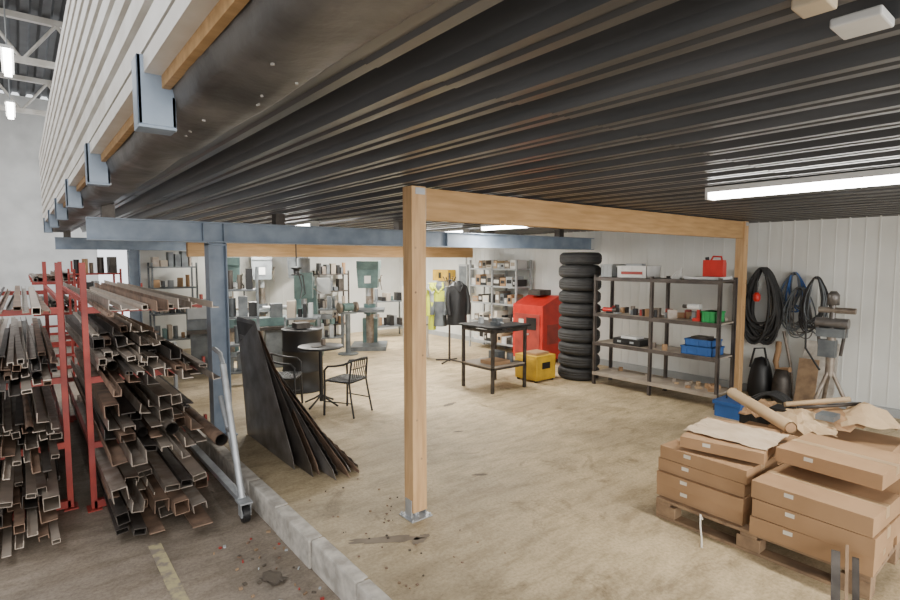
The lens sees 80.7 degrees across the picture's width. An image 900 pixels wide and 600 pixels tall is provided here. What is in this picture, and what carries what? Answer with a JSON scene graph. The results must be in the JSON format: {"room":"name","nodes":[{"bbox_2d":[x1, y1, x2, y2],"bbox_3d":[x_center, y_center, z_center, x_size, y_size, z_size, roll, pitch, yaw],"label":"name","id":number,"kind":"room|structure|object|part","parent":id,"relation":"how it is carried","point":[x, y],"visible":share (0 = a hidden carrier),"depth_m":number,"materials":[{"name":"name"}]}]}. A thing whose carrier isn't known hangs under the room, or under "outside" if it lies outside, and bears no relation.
{"room":"workshop","nodes":[
{"label":"workshop","id":0,"kind":"room"},
{"bbox_2d":[0,0,66,99],"bbox_3d":[-5.473,-4.899,7.444,15.300,0.150,17.000,-3,6,-39],"label":"ceiling","id":1,"kind":"structure","parent":0,"point":[23,35],"depth_m":10.32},
{"bbox_2d":[0,0,15,119],"bbox_3d":[-6.891,-4.300,8.209,0.160,1.140,8.900,-3,6,-39],"label":"lamp","id":2,"kind":"object","parent":1,"relation":"hanging from","point":[6,51],"visible":1,"depth_m":8.47,"materials":[{"name":"white plastic"}]},
{"bbox_2d":[0,8,62,115],"bbox_3d":[-5.819,-4.418,7.846,15.221,0.830,12.100,-3,6,-39],"label":"roof truss","id":3,"kind":"object","parent":1,"relation":"attached to","point":[54,24],"visible":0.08,"depth_m":9.34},
{"bbox_2d":[0,93,98,332],"bbox_3d":[-13.416,-2.028,12.254,8.720,6.300,0.125,-3,6,-39],"label":"wall","id":4,"kind":"structure","parent":0,"point":[24,244],"depth_m":13.94,"materials":[{"name":"paint"}]},
{"bbox_2d":[55,230,203,250],"bbox_3d":[-5.696,-1.080,9.745,2.520,0.327,0.140,-3,6,-39],"label":"steel beam","id":5,"kind":"structure","parent":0,"point":[67,242],"depth_m":9.45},
{"bbox_2d":[0,334,340,599],"bbox_3d":[-6.554,1.839,3.849,8.470,0.154,22.000,-3,6,-39],"label":"floor","id":6,"kind":"structure","parent":0,"point":[89,562],"depth_m":3.65,"materials":[{"name":"concrete"}]},
{"bbox_2d":[0,262,78,520],"bbox_3d":[-4.404,0.637,5.311,0.810,2.030,3.240,-3,6,-39],"label":"rack","id":7,"kind":"object","parent":6,"relation":"on","point":[68,504],"visible":0.63,"depth_m":4.33,"materials":[{"name":"metal"}]},
{"bbox_2d":[0,286,50,314],"bbox_3d":[-4.539,-0.048,5.332,0.672,0.056,4.686,-3,6,-39],"label":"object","id":8,"kind":"object","parent":7,"relation":"on","point":[37,304],"visible":1,"depth_m":4.42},
{"bbox_2d":[0,316,57,398],"bbox_3d":[-4.560,0.435,5.415,0.733,0.224,4.709,-3,6,-39],"label":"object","id":9,"kind":"object","parent":7,"relation":"on","point":[20,342],"visible":1,"depth_m":4.40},
{"bbox_2d":[0,434,60,557],"bbox_3d":[-4.454,1.439,5.373,0.749,0.286,4.912,-3,6,-39],"label":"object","id":10,"kind":"object","parent":7,"relation":"on","point":[37,493],"visible":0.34,"depth_m":3.95,"materials":[{"name":"metal"}]},
{"bbox_2d":[0,359,61,479],"bbox_3d":[-4.536,0.944,5.391,0.773,0.289,4.831,-3,6,-39],"label":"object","id":11,"kind":"object","parent":7,"relation":"on","point":[23,417],"visible":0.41,"depth_m":4.21,"materials":[{"name":"metal"}]},
{"bbox_2d":[28,261,87,369],"bbox_3d":[-8.242,0.198,11.130,0.860,2.030,3.340,-3,6,-39],"label":"rack","id":12,"kind":"object","parent":6,"relation":"on","point":[68,343],"visible":0.3,"depth_m":10.82,"materials":[{"name":"metal"}]},
{"bbox_2d":[29,270,78,281],"bbox_3d":[-8.329,-0.518,11.076,0.709,0.154,3.644,-3,6,-39],"label":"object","id":13,"kind":"object","parent":12,"relation":"on","point":[35,277],"visible":0.59,"depth_m":10.25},
{"bbox_2d":[40,294,74,311],"bbox_3d":[-8.318,0.017,11.097,0.646,0.229,3.830,-3,6,-39],"label":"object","id":14,"kind":"object","parent":12,"relation":"on","point":[51,302],"visible":0.33,"depth_m":10.29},
{"bbox_2d":[67,257,123,376],"bbox_3d":[-6.145,0.303,9.227,0.700,2.106,0.500,-4,6,-45],"label":"shelf","id":15,"kind":"object","parent":6,"relation":"on","point":[111,261],"visible":0.38,"depth_m":9.13,"materials":[{"name":"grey metal"}]},
{"bbox_2d":[60,262,208,512],"bbox_3d":[-3.575,0.604,5.756,0.940,2.030,3.190,-3,6,-39],"label":"rack","id":16,"kind":"object","parent":6,"relation":"on","point":[97,504],"visible":0.44,"depth_m":4.33,"materials":[{"name":"metal"}]},
{"bbox_2d":[63,280,217,316],"bbox_3d":[-3.619,-0.097,5.786,0.779,0.089,5.158,-3,6,-39],"label":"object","id":17,"kind":"object","parent":16,"relation":"on","point":[122,296],"visible":0.91,"depth_m":4.49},
{"bbox_2d":[70,395,212,535],"bbox_3d":[-3.494,1.390,5.698,0.802,0.345,4.810,-3,6,-39],"label":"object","id":18,"kind":"object","parent":16,"relation":"on","point":[168,483],"visible":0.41,"depth_m":4.15,"materials":[{"name":"metal"}]},
{"bbox_2d":[65,309,220,396],"bbox_3d":[-3.672,0.332,5.858,0.819,0.356,5.123,-3,6,-39],"label":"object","id":19,"kind":"object","parent":16,"relation":"on","point":[121,343],"visible":0.85,"depth_m":4.56,"materials":[{"name":"metal"}]},
{"bbox_2d":[71,347,227,466],"bbox_3d":[-3.555,0.878,5.801,0.805,0.365,4.810,-3,6,-39],"label":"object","id":20,"kind":"object","parent":16,"relation":"on","point":[146,417],"visible":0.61,"depth_m":4.42,"materials":[{"name":"metal"}]},
{"bbox_2d":[172,342,252,522],"bbox_3d":[-2.360,1.023,5.047,0.110,1.296,2.527,-3,6,-39],"label":"trolley","id":21,"kind":"object","parent":6,"relation":"on","point":[238,492],"visible":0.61,"depth_m":4.36,"materials":[{"name":"silver metal"}]},
{"bbox_2d":[185,429,391,599],"bbox_3d":[-1.457,1.630,4.231,0.109,0.212,16.194,-3,6,-39],"label":"concrete curb","id":22,"kind":"structure","parent":6,"relation":"on","point":[344,578],"depth_m":3.64,"materials":[{"name":"concrete"}]},
{"bbox_2d":[140,243,398,348],"bbox_3d":[-3.792,-2.033,12.327,6.370,6.300,0.125,-3,6,-39],"label":"wall","id":23,"kind":"structure","parent":0,"point":[281,290],"depth_m":12.27,"materials":[{"name":"paint"}]},
{"bbox_2d":[70,0,899,234],"bbox_3d":[0.461,-1.076,6.423,7.560,0.160,14.500,-3,6,-39],"label":"ceiling","id":24,"kind":"structure","parent":0,"point":[640,105],"depth_m":2.01,"materials":[{"name":"metal"}]},
{"bbox_2d":[42,0,437,232],"bbox_3d":[-2.449,-0.872,3.752,0.357,0.325,14.000,-3,6,-39],"label":"mezzanine edge beam","id":25,"kind":"object","parent":24,"relation":"attached to","point":[224,63],"depth_m":1.52,"materials":[{"name":"metal"}]},
{"bbox_3d":[-6.276,-1.164,8.281,0.119,0.225,0.090,-3,6,-39],"label":"railing bracket","id":26,"kind":"part","parent":25,"relation":"part of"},
{"bbox_3d":[-5.206,-1.065,6.964,0.119,0.225,0.090,-3,6,-39],"label":"railing bracket","id":27,"kind":"part","parent":25,"relation":"part of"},
{"bbox_3d":[-4.136,-0.965,5.646,0.119,0.225,0.090,-3,6,-39],"label":"railing bracket","id":28,"kind":"part","parent":25,"relation":"part of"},
{"bbox_3d":[-3.066,-0.866,4.329,0.119,0.225,0.090,-3,6,-39],"label":"railing bracket","id":29,"kind":"part","parent":25,"relation":"part of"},
{"bbox_3d":[-2.009,-0.767,3.027,0.119,0.225,0.090,-3,6,-39],"label":"railing bracket","id":30,"kind":"part","parent":25,"relation":"part of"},
{"bbox_2d":[39,0,174,220],"bbox_3d":[-2.542,-1.482,3.630,0.075,1.190,14.000,-3,6,-39],"label":"cladding","id":31,"kind":"object","parent":25,"relation":"attached to","point":[99,41],"depth_m":2.96,"materials":[{"name":"metal"}]},
{"bbox_3d":[-0.971,-0.671,1.748,0.119,0.225,0.090,-3,6,-39],"label":"railing bracket","id":32,"kind":"part","parent":25,"relation":"part of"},
{"bbox_2d":[291,244,305,298],"bbox_3d":[-2.489,-0.586,8.621,0.218,1.140,0.178,4,6,40],"label":"chain hoist","id":33,"kind":"object","parent":24,"relation":"hanging from","point":[296,270],"visible":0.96,"depth_m":8.60,"materials":[{"name":"black metal"}]},
{"bbox_2d":[285,221,318,225],"bbox_3d":[-2.137,-1.020,7.350,0.120,0.083,1.200,-3,6,-39],"label":"lamp","id":34,"kind":"object","parent":24,"relation":"attached to","point":[306,223],"visible":0.32,"depth_m":6.93,"materials":[{"name":"white plastic"}]},
{"bbox_2d":[186,242,472,257],"bbox_3d":[-1.733,-1.006,9.679,5.650,0.450,0.100,-3,6,-39],"label":"timber beam","id":35,"kind":"structure","parent":24,"relation":"attached to","point":[192,249],"depth_m":9.20,"materials":[{"name":"brown wood"}]},
{"bbox_2d":[433,228,468,232],"bbox_3d":[-0.116,-1.143,8.981,0.120,0.083,1.200,-3,6,-39],"label":"lamp","id":36,"kind":"object","parent":24,"relation":"attached to","point":[462,230],"visible":0.36,"depth_m":8.61,"materials":[{"name":"white plastic"}]},
{"bbox_2d":[480,224,533,230],"bbox_3d":[0.765,-1.013,7.262,0.120,0.083,0.910,-3,6,-39],"label":"lamp","id":37,"kind":"object","parent":24,"relation":"attached to","point":[484,227],"visible":0.64,"depth_m":7.34,"materials":[{"name":"white plastic"}]},
{"bbox_2d":[705,167,899,200],"bbox_3d":[2.239,-0.711,3.261,0.120,0.083,1.280,-3,6,-39],"label":"lamp","id":38,"kind":"object","parent":24,"relation":"attached to","point":[890,176],"visible":1,"depth_m":3.24,"materials":[{"name":"white plastic"}]},
{"bbox_2d":[791,0,837,18],"bbox_3d":[0.714,-0.580,1.040,0.070,0.020,0.060,-3,6,-39],"label":"junction box","id":39,"kind":"object","parent":24,"relation":"attached to","point":[804,9],"visible":1,"depth_m":1.03,"materials":[{"name":"beige plastic"}]},
{"bbox_2d":[830,5,894,39],"bbox_3d":[0.872,-0.586,1.122,0.100,0.020,0.090,-3,6,-39],"label":"junction box","id":40,"kind":"object","parent":24,"relation":"attached to","point":[876,18],"visible":1,"depth_m":1.11,"materials":[{"name":"white plastic"}]},
{"bbox_2d":[161,328,899,599],"bbox_3d":[1.240,1.556,6.286,6.730,0.350,16.000,-3,6,-39],"label":"floor","id":41,"kind":"structure","parent":0,"point":[568,491],"depth_m":4.30,"materials":[{"name":"concrete"}]},
{"bbox_2d":[127,250,142,322],"bbox_3d":[-5.789,0.102,9.759,0.260,2.028,0.240,-3,6,-39],"label":"steel column","id":42,"kind":"object","parent":41,"relation":"on","point":[133,256],"visible":0.41,"depth_m":9.71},
{"bbox_2d":[147,251,197,340],"bbox_3d":[-5.387,0.062,10.341,0.800,2.020,0.400,-3,6,-39],"label":"wall shelf unit","id":43,"kind":"object","parent":41,"relation":"on","point":[180,260],"visible":0.71,"depth_m":10.22,"materials":[{"name":"metal"}]},
{"bbox_2d":[204,242,237,434],"bbox_3d":[-2.422,0.420,5.549,0.260,2.028,0.240,-3,6,-39],"label":"steel column","id":44,"kind":"structure","parent":41,"relation":"on","point":[216,265],"depth_m":5.52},
{"bbox_2d":[227,257,243,360],"bbox_3d":[-4.197,0.141,10.097,0.672,1.900,1.032,-2,5,-22],"label":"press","id":45,"kind":"object","parent":41,"relation":"on","point":[233,262],"visible":0.16,"depth_m":9.69,"materials":[{"name":"metal"}]},
{"bbox_2d":[186,279,286,374],"bbox_3d":[-3.573,0.395,8.994,1.600,1.559,0.510,-2,5,-25],"label":"machine","id":46,"kind":"object","parent":41,"relation":"on","point":[196,318],"visible":0.32,"depth_m":8.89,"materials":[{"name":"metal"}]},
{"bbox_2d":[228,267,259,373],"bbox_3d":[-3.131,0.388,7.810,0.600,1.750,0.350,-2,5,-22],"label":"shelf","id":47,"kind":"object","parent":41,"relation":"on","point":[242,300],"visible":0.35,"depth_m":7.72,"materials":[{"name":"metal"}]},
{"bbox_2d":[248,257,274,338],"bbox_3d":[-4.001,0.001,11.277,0.672,2.000,1.032,-2,5,-22],"label":"press","id":48,"kind":"object","parent":41,"relation":"on","point":[264,264],"visible":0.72,"depth_m":10.86,"materials":[{"name":"metal"}]},
{"bbox_2d":[270,353,302,402],"bbox_3d":[-2.088,1.009,6.608,0.436,0.698,0.479,0,4,-6],"label":"metal chair","id":49,"kind":"object","parent":41,"relation":"on","point":[292,375],"visible":0.48,"depth_m":6.67,"materials":[{"name":"black metal"}]},
{"bbox_2d":[284,257,307,309],"bbox_3d":[-3.392,-0.045,11.891,0.616,2.000,0.954,-1,4,-10],"label":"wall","id":50,"kind":"structure","parent":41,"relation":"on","point":[291,261],"depth_m":11.42,"materials":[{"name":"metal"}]},
{"bbox_2d":[236,317,358,479],"bbox_3d":[-1.473,0.838,5.064,0.548,1.264,1.704,-3,6,-39],"label":"sheets","id":51,"kind":"object","parent":41,"relation":"on","point":[276,418],"visible":1,"depth_m":4.93,"materials":[{"name":"metal"}]},
{"bbox_2d":[281,322,323,393],"bbox_3d":[-2.106,0.802,7.577,0.570,0.960,0.570,-3,6,-39],"label":"drum","id":52,"kind":"object","parent":41,"relation":"on","point":[300,333],"visible":0.8,"depth_m":7.35,"materials":[{"name":"black metal"}]},
{"bbox_2d":[284,300,320,327],"bbox_3d":[-2.402,0.602,8.677,0.550,1.193,0.400,-1,4,-10],"label":"lathe","id":53,"kind":"object","parent":41,"relation":"on","point":[291,304],"visible":0.41,"depth_m":8.51,"materials":[{"name":"metal"}]},
{"bbox_2d":[283,258,337,353],"bbox_3d":[-2.737,0.154,10.056,1.180,1.880,0.900,-1,4,-10],"label":"machine","id":54,"kind":"object","parent":41,"relation":"on","point":[323,284],"visible":0.52,"depth_m":9.74,"materials":[{"name":"metal"}]},
{"bbox_2d":[297,339,342,409],"bbox_3d":[-1.645,0.923,6.760,0.570,0.842,0.570,-3,6,-39],"label":"bistro table","id":55,"kind":"object","parent":41,"relation":"on","point":[322,346],"visible":0.99,"depth_m":6.74,"materials":[{"name":"black metal"}]},
{"bbox_2d":[318,296,343,347],"bbox_3d":[-2.628,0.461,11.257,0.700,1.086,0.400,-1,4,-16],"label":"shelf","id":56,"kind":"object","parent":41,"relation":"on","point":[332,328],"visible":0.54,"depth_m":11.17,"materials":[{"name":"grey metal"}]},
{"bbox_2d":[313,263,349,334],"bbox_3d":[-2.832,0.002,12.670,0.800,1.788,0.300,-3,6,-39],"label":"shelf","id":57,"kind":"object","parent":41,"relation":"on","point":[331,268],"visible":0.56,"depth_m":12.60,"materials":[{"name":"metal"}]},
{"bbox_2d":[85,204,593,249],"bbox_3d":[-0.382,-0.881,7.108,7.450,0.327,0.140,-3,6,-39],"label":"steel beam","id":58,"kind":"object","parent":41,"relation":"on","point":[106,227],"visible":0.85,"depth_m":5.92,"materials":[{"name":"metal"}]},
{"bbox_2d":[336,302,358,355],"bbox_3d":[-2.006,0.554,10.414,0.400,1.028,0.390,-3,6,-39],"label":"grinder","id":59,"kind":"object","parent":41,"relation":"on","point":[354,306],"visible":1,"depth_m":10.37,"materials":[{"name":"metal"}]},
{"bbox_2d":[323,356,372,418],"bbox_3d":[-1.228,1.023,6.429,0.436,0.698,0.478,2,5,26],"label":"metal chair","id":60,"kind":"object","parent":41,"relation":"on","point":[347,379],"visible":1,"depth_m":6.32,"materials":[{"name":"black metal"}]},
{"bbox_2d":[213,478,505,599],"bbox_3d":[-0.678,1.683,3.553,1.357,0.206,1.607,-3,6,-39],"label":"debris","id":61,"kind":"object","parent":41,"relation":"on","point":[273,577],"visible":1,"depth_m":3.42,"materials":[{"name":"soil"}]},
{"bbox_2d":[351,261,387,350],"bbox_3d":[-1.711,0.088,11.262,0.728,1.830,1.108,0,4,-5],"label":"press","id":62,"kind":"object","parent":41,"relation":"on","point":[368,272],"visible":0.95,"depth_m":10.88,"materials":[{"name":"metal"}]},
{"bbox_2d":[374,289,402,333],"bbox_3d":[-1.497,0.305,12.873,0.800,1.154,0.500,-2,5,-27],"label":"shelf","id":63,"kind":"object","parent":41,"relation":"on","point":[390,320],"visible":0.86,"depth_m":12.77,"materials":[{"name":"metal"}]},
{"bbox_2d":[401,286,428,356],"bbox_3d":[-0.646,0.385,10.126,0.550,1.414,0.188,0,4,-7],"label":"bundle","id":64,"kind":"object","parent":41,"relation":"on","point":[427,336],"visible":0.17,"depth_m":10.12,"materials":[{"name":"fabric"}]},
{"bbox_2d":[399,185,432,522],"bbox_3d":[-0.249,0.390,3.763,0.180,2.355,0.170,-3,6,-39],"label":"timber post","id":65,"kind":"object","parent":41,"relation":"on","point":[414,197],"depth_m":3.72,"materials":[{"name":"wood"}]},
{"bbox_2d":[348,402,486,544],"bbox_3d":[-0.206,1.470,5.083,2.753,0.001,2.540,-3,6,-39],"label":"stain","id":66,"kind":"object","parent":41,"relation":"on","point":[397,538],"depth_m":3.52,"materials":[{"name":"concrete"}]},
{"bbox_2d":[426,273,470,363],"bbox_3d":[-0.042,0.316,9.595,0.744,1.615,0.582,-2,5,-19],"label":"coat stand","id":67,"kind":"object","parent":41,"relation":"on","point":[450,305],"visible":0.98,"depth_m":9.50,"materials":[{"name":"fabric"}]},
{"bbox_2d":[458,320,530,393],"bbox_3d":[0.642,0.804,7.744,0.760,0.930,0.740,-3,6,-39],"label":"workbench","id":68,"kind":"object","parent":41,"relation":"on","point":[473,326],"visible":0.84,"depth_m":7.58,"materials":[{"name":"black metal"}]},
{"bbox_2d":[478,317,509,322],"bbox_3d":[0.645,0.289,7.797,0.440,0.089,0.239,-3,6,-39],"label":"tools","id":69,"kind":"object","parent":68,"relation":"on","point":[480,319],"visible":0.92,"depth_m":7.77,"materials":[{"name":"metal"}]},
{"bbox_2d":[480,349,512,365],"bbox_3d":[0.661,0.835,7.730,0.450,0.129,0.450,-3,6,-39],"label":"boxes","id":70,"kind":"object","parent":68,"relation":"on","point":[500,359],"visible":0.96,"depth_m":7.69,"materials":[{"name":"cardboard"}]},
{"bbox_2d":[490,317,503,325],"bbox_3d":[0.675,0.308,7.410,0.120,0.109,0.200,-3,6,-39],"label":"vise","id":71,"kind":"object","parent":68,"relation":"on","point":[496,321],"visible":1,"depth_m":7.39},
{"bbox_2d":[469,260,531,348],"bbox_3d":[1.013,0.101,10.928,0.440,1.854,1.386,-3,6,-39],"label":"shelf","id":72,"kind":"object","parent":41,"relation":"on","point":[506,298],"visible":0.76,"depth_m":10.73,"materials":[{"name":"grey metal"}]},
{"bbox_2d":[515,349,555,382],"bbox_3d":[1.321,1.013,8.237,0.465,0.440,0.454,-3,6,-39],"label":"toolbox","id":73,"kind":"object","parent":41,"relation":"on","point":[540,364],"visible":0.88,"depth_m":8.07,"materials":[{"name":"paint"}]},
{"bbox_2d":[513,289,561,358],"bbox_3d":[1.640,0.466,9.777,0.665,1.300,0.725,-3,6,-39],"label":"washer","id":74,"kind":"object","parent":41,"relation":"on","point":[539,308],"visible":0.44,"depth_m":9.52,"materials":[{"name":"paint"}]},
{"bbox_2d":[558,252,601,380],"bbox_3d":[2.025,0.242,8.296,0.680,1.968,0.674,-3,6,-39],"label":"stack","id":75,"kind":"object","parent":41,"relation":"on","point":[578,270],"visible":0.9,"depth_m":8.04,"materials":[{"name":"rubber"}]},
{"bbox_2d":[592,268,737,409],"bbox_3d":[2.891,0.430,7.336,0.470,1.739,1.850,-3,6,-39],"label":"storage shelf","id":76,"kind":"object","parent":41,"relation":"on","point":[664,382],"depth_m":7.16,"materials":[{"name":"metal"}]},
{"bbox_2d":[601,307,621,313],"bbox_3d":[2.366,0.151,7.789,0.120,0.089,0.333,-3,6,-39],"label":"grinder","id":77,"kind":"object","parent":76,"relation":"on","point":[604,309],"visible":1,"depth_m":7.76,"materials":[{"name":"metal"}]},
{"bbox_2d":[600,264,625,276],"bbox_3d":[2.421,-0.437,7.869,0.336,0.190,0.216,-3,6,-39],"label":"crate","id":78,"kind":"object","parent":76,"relation":"on","point":[607,270],"visible":0.73,"depth_m":7.75,"materials":[{"name":"grey plastic"}]},
{"bbox_2d":[613,335,647,346],"bbox_3d":[2.621,0.578,7.637,0.357,0.120,0.430,-3,6,-39],"label":"tool case","id":79,"kind":"object","parent":76,"relation":"on","point":[630,340],"visible":0.97,"depth_m":7.53,"materials":[{"name":"black plastic"}]},
{"bbox_2d":[616,264,660,277],"bbox_3d":[2.676,-0.416,7.523,0.376,0.200,0.476,-3,6,-39],"label":"crate","id":80,"kind":"object","parent":76,"relation":"on","point":[630,270],"visible":0.98,"depth_m":7.39,"materials":[{"name":"white plastic"}]},
{"bbox_3d":[2.916,0.610,7.346,0.380,1.000,1.666,-3,6,-39],"label":"oddments on the shelf","id":81,"kind":"part","parent":76,"relation":"part of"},
{"bbox_3d":[3.005,-0.349,7.025,0.020,0.140,0.146,-3,6,-39],"label":"white bracket","id":82,"kind":"part","parent":76,"relation":"part of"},
{"bbox_2d":[682,303,701,321],"bbox_3d":[3.130,0.157,6.844,0.100,0.219,0.250,-3,6,-39],"label":"drill","id":83,"kind":"object","parent":76,"relation":"on","point":[698,307],"visible":0.93,"depth_m":6.77,"materials":[{"name":"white plastic"}]},
{"bbox_2d":[680,344,724,357],"bbox_3d":[3.258,0.642,6.850,0.336,0.110,0.416,-3,6,-39],"label":"crate","id":84,"kind":"object","parent":76,"relation":"on","point":[685,349],"visible":0.81,"depth_m":6.74,"materials":[{"name":"plastic"}]},
{"bbox_2d":[684,335,722,347],"bbox_3d":[3.264,0.527,6.833,0.296,0.118,0.356,-3,6,-39],"label":"crate","id":85,"kind":"object","parent":84,"relation":"on","point":[705,341],"visible":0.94,"depth_m":6.76,"materials":[{"name":"plastic"}]},
{"bbox_2d":[683,276,731,279],"bbox_3d":[3.289,-0.280,6.773,0.336,0.040,0.466,-3,6,-39],"label":"tray","id":86,"kind":"object","parent":76,"relation":"on","point":[684,277],"visible":0.97,"depth_m":6.67,"materials":[{"name":"plastic"}]},
{"bbox_2d":[702,256,726,276],"bbox_3d":[3.342,-0.428,6.697,0.242,0.266,0.140,4,6,43],"label":"can","id":87,"kind":"object","parent":86,"relation":"on","point":[711,268],"visible":1,"depth_m":6.64,"materials":[{"name":"red plastic"}]},
{"bbox_2d":[700,310,725,322],"bbox_3d":[3.315,0.209,6.683,0.256,0.140,0.196,-3,6,-39],"label":"bin","id":88,"kind":"object","parent":76,"relation":"on","point":[707,316],"visible":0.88,"depth_m":6.62,"materials":[{"name":"plastic"}]},
{"bbox_2d":[699,514,702,547],"bbox_3d":[1.649,1.509,3.480,0.024,0.164,0.172,2,5,26],"label":"strap","id":89,"kind":"object","parent":41,"relation":"on","point":[700,516],"visible":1,"depth_m":3.49,"materials":[{"name":"plastic"}]},
{"bbox_2d":[712,393,743,420],"bbox_3d":[3.376,1.252,6.320,0.380,0.251,0.320,-3,6,-39],"label":"toolbox","id":90,"kind":"object","parent":41,"relation":"on","point":[725,406],"visible":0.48,"depth_m":6.23,"materials":[{"name":"plastic"}]},
{"bbox_2d":[734,221,748,391],"bbox_3d":[3.863,0.140,7.083,0.180,2.355,0.170,-3,6,-39],"label":"timber post","id":91,"kind":"object","parent":41,"relation":"on","point":[741,246],"depth_m":7.02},
{"bbox_2d":[738,412,770,424],"bbox_3d":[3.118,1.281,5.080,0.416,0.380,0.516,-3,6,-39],"label":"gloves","id":92,"kind":"object","parent":41,"relation":"on","point":[742,418],"visible":0.06,"depth_m":5.05,"materials":[{"name":"fabric"}]},
{"bbox_2d":[751,390,795,408],"bbox_3d":[3.040,0.988,5.006,0.209,0.246,0.432,-3,6,-39],"label":"cable bundle","id":93,"kind":"object","parent":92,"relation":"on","point":[778,395],"visible":0.44,"depth_m":4.96,"materials":[{"name":"rubber"}]},
{"bbox_2d":[747,348,790,402],"bbox_3d":[4.270,0.976,7.076,0.312,0.688,0.568,-2,5,-26],"label":"tool bag","id":94,"kind":"object","parent":41,"relation":"on","point":[760,379],"visible":0.8,"depth_m":7.06,"materials":[{"name":"black plastic"}]},
{"bbox_2d":[656,495,899,599],"bbox_3d":[2.376,1.501,3.752,1.260,0.142,1.250,-3,6,-39],"label":"wooden pallet","id":95,"kind":"object","parent":41,"relation":"on","point":[668,509],"visible":0.27,"depth_m":3.33,"materials":[{"name":"brown wood"}]},
{"bbox_2d":[657,417,899,577],"bbox_3d":[2.267,1.186,3.635,1.034,0.501,1.312,-3,6,-39],"label":"cardboard boxes","id":96,"kind":"object","parent":95,"relation":"on","point":[812,494],"visible":0.91,"depth_m":3.27,"materials":[{"name":"cardboard"}]},
{"bbox_2d":[683,417,788,450],"bbox_3d":[2.039,0.948,3.796,0.469,0.017,0.588,-3,6,-39],"label":"paper","id":97,"kind":"object","parent":96,"relation":"on","point":[758,438],"visible":1,"depth_m":3.77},
{"bbox_2d":[727,388,796,433],"bbox_3d":[2.437,0.857,4.186,0.090,0.130,0.855,0,4,2],"label":"tube","id":98,"kind":"object","parent":96,"relation":"on","point":[768,414],"visible":1,"depth_m":4.06,"materials":[{"name":"cardboard"}]},
{"bbox_2d":[773,331,793,399],"bbox_3d":[4.416,0.863,7.018,0.205,0.889,0.280,-2,5,-21],"label":"cardboard tube","id":99,"kind":"object","parent":41,"relation":"on","point":[778,347],"visible":0.88,"depth_m":7.03,"materials":[{"name":"cardboard"}]},
{"bbox_2d":[793,340,839,403],"bbox_3d":[4.626,0.939,6.690,0.293,0.823,0.398,-3,6,-39],"label":"plywood offcut","id":100,"kind":"object","parent":41,"relation":"on","point":[808,379],"visible":0.44,"depth_m":6.71,"materials":[{"name":"wood"}]},
{"bbox_2d":[739,396,899,453],"bbox_3d":[2.904,1.156,4.296,0.896,0.748,1.170,-3,6,-39],"label":"heap","id":101,"kind":"object","parent":41,"relation":"on","point":[815,416],"visible":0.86,"depth_m":4.09,"materials":[{"name":"brown paper"}]},
{"bbox_2d":[804,291,856,407],"bbox_3d":[4.376,0.637,6.174,0.432,1.479,0.489,-1,4,-8],"label":"stand","id":102,"kind":"object","parent":41,"relation":"on","point":[832,327],"visible":0.94,"depth_m":6.14,"materials":[{"name":"metal"}]},
{"bbox_2d":[831,545,859,599],"bbox_3d":[2.057,1.490,2.756,0.123,0.290,0.394,3,5,34],"label":"steel angle offcut","id":103,"kind":"object","parent":41,"relation":"on","point":[835,555],"visible":1,"depth_m":2.80,"materials":[{"name":"grey metal"}]},
{"bbox_2d":[426,188,742,238],"bbox_3d":[1.807,-0.794,5.343,5.150,0.220,0.080,-3,6,-39],"label":"timber beam","id":104,"kind":"object","parent":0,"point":[441,205],"visible":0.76,"depth_m":4.61,"materials":[{"name":"wood"}]},
{"bbox_2d":[399,215,899,408],"bbox_3d":[3.218,-1.855,8.635,0.125,6.100,14.550,-3,6,-39],"label":"wall","id":105,"kind":"structure","parent":0,"point":[858,259],"depth_m":7.29,"materials":[{"name":"metal"}]},
{"bbox_2d":[433,269,455,280],"bbox_3d":[-0.151,-0.591,12.608,0.245,0.260,0.600,-3,6,-39],"label":"upper cabinet","id":106,"kind":"object","parent":105,"relation":"attached to","point":[438,274],"visible":0.88,"depth_m":12.47,"materials":[{"name":"paint"}]},
{"bbox_2d":[459,258,473,292],"bbox_3d":[0.364,-0.754,11.982,0.215,1.200,0.300,-3,6,-39],"label":"upper cabinet","id":107,"kind":"object","parent":105,"relation":"attached to","point":[463,268],"visible":0.51,"depth_m":11.90,"materials":[{"name":"metal"}]},
{"bbox_2d":[398,326,899,418],"bbox_3d":[3.170,1.142,8.790,0.050,0.100,14.500,-3,6,-39],"label":"trim","id":108,"kind":"structure","parent":105,"relation":"attached to","point":[895,413],"depth_m":8.47,"materials":[{"name":"grey plastic"}]},
{"bbox_2d":[744,267,783,344],"bbox_3d":[4.250,0.079,7.194,0.261,1.051,0.505,-3,6,-39],"label":"cable coil","id":109,"kind":"object","parent":105,"relation":"attached to","point":[771,326],"visible":0.93,"depth_m":7.10,"materials":[{"name":"rubber"}]},
{"bbox_2d":[753,268,761,301],"bbox_3d":[4.096,-0.203,7.053,0.128,0.444,0.088,-3,6,-39],"label":"lamp","id":110,"kind":"object","parent":109,"relation":"hanging from","point":[756,296],"visible":1,"depth_m":7.03,"materials":[{"name":"red plastic"}]},
{"bbox_2d":[780,272,805,312],"bbox_3d":[4.502,-0.095,6.940,0.168,0.549,0.361,-3,6,-39],"label":"cable coil","id":111,"kind":"object","parent":105,"relation":"attached to","point":[787,283],"visible":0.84,"depth_m":6.97,"materials":[{"name":"blue plastic"}]},
{"bbox_2d":[782,287,815,338],"bbox_3d":[4.525,0.163,6.904,0.204,0.676,0.373,-1,5,-17],"label":"cable coil","id":112,"kind":"object","parent":105,"relation":"attached to","point":[790,301],"visible":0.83,"depth_m":6.94,"materials":[{"name":"rubber"}]},
{"bbox_2d":[798,276,829,334],"bbox_3d":[4.613,0.073,6.698,0.251,0.748,0.274,0,4,3],"label":"cable coil","id":113,"kind":"object","parent":105,"relation":"hanging from","point":[804,306],"visible":0.79,"depth_m":6.73,"materials":[{"name":"rubber"}]}
]}

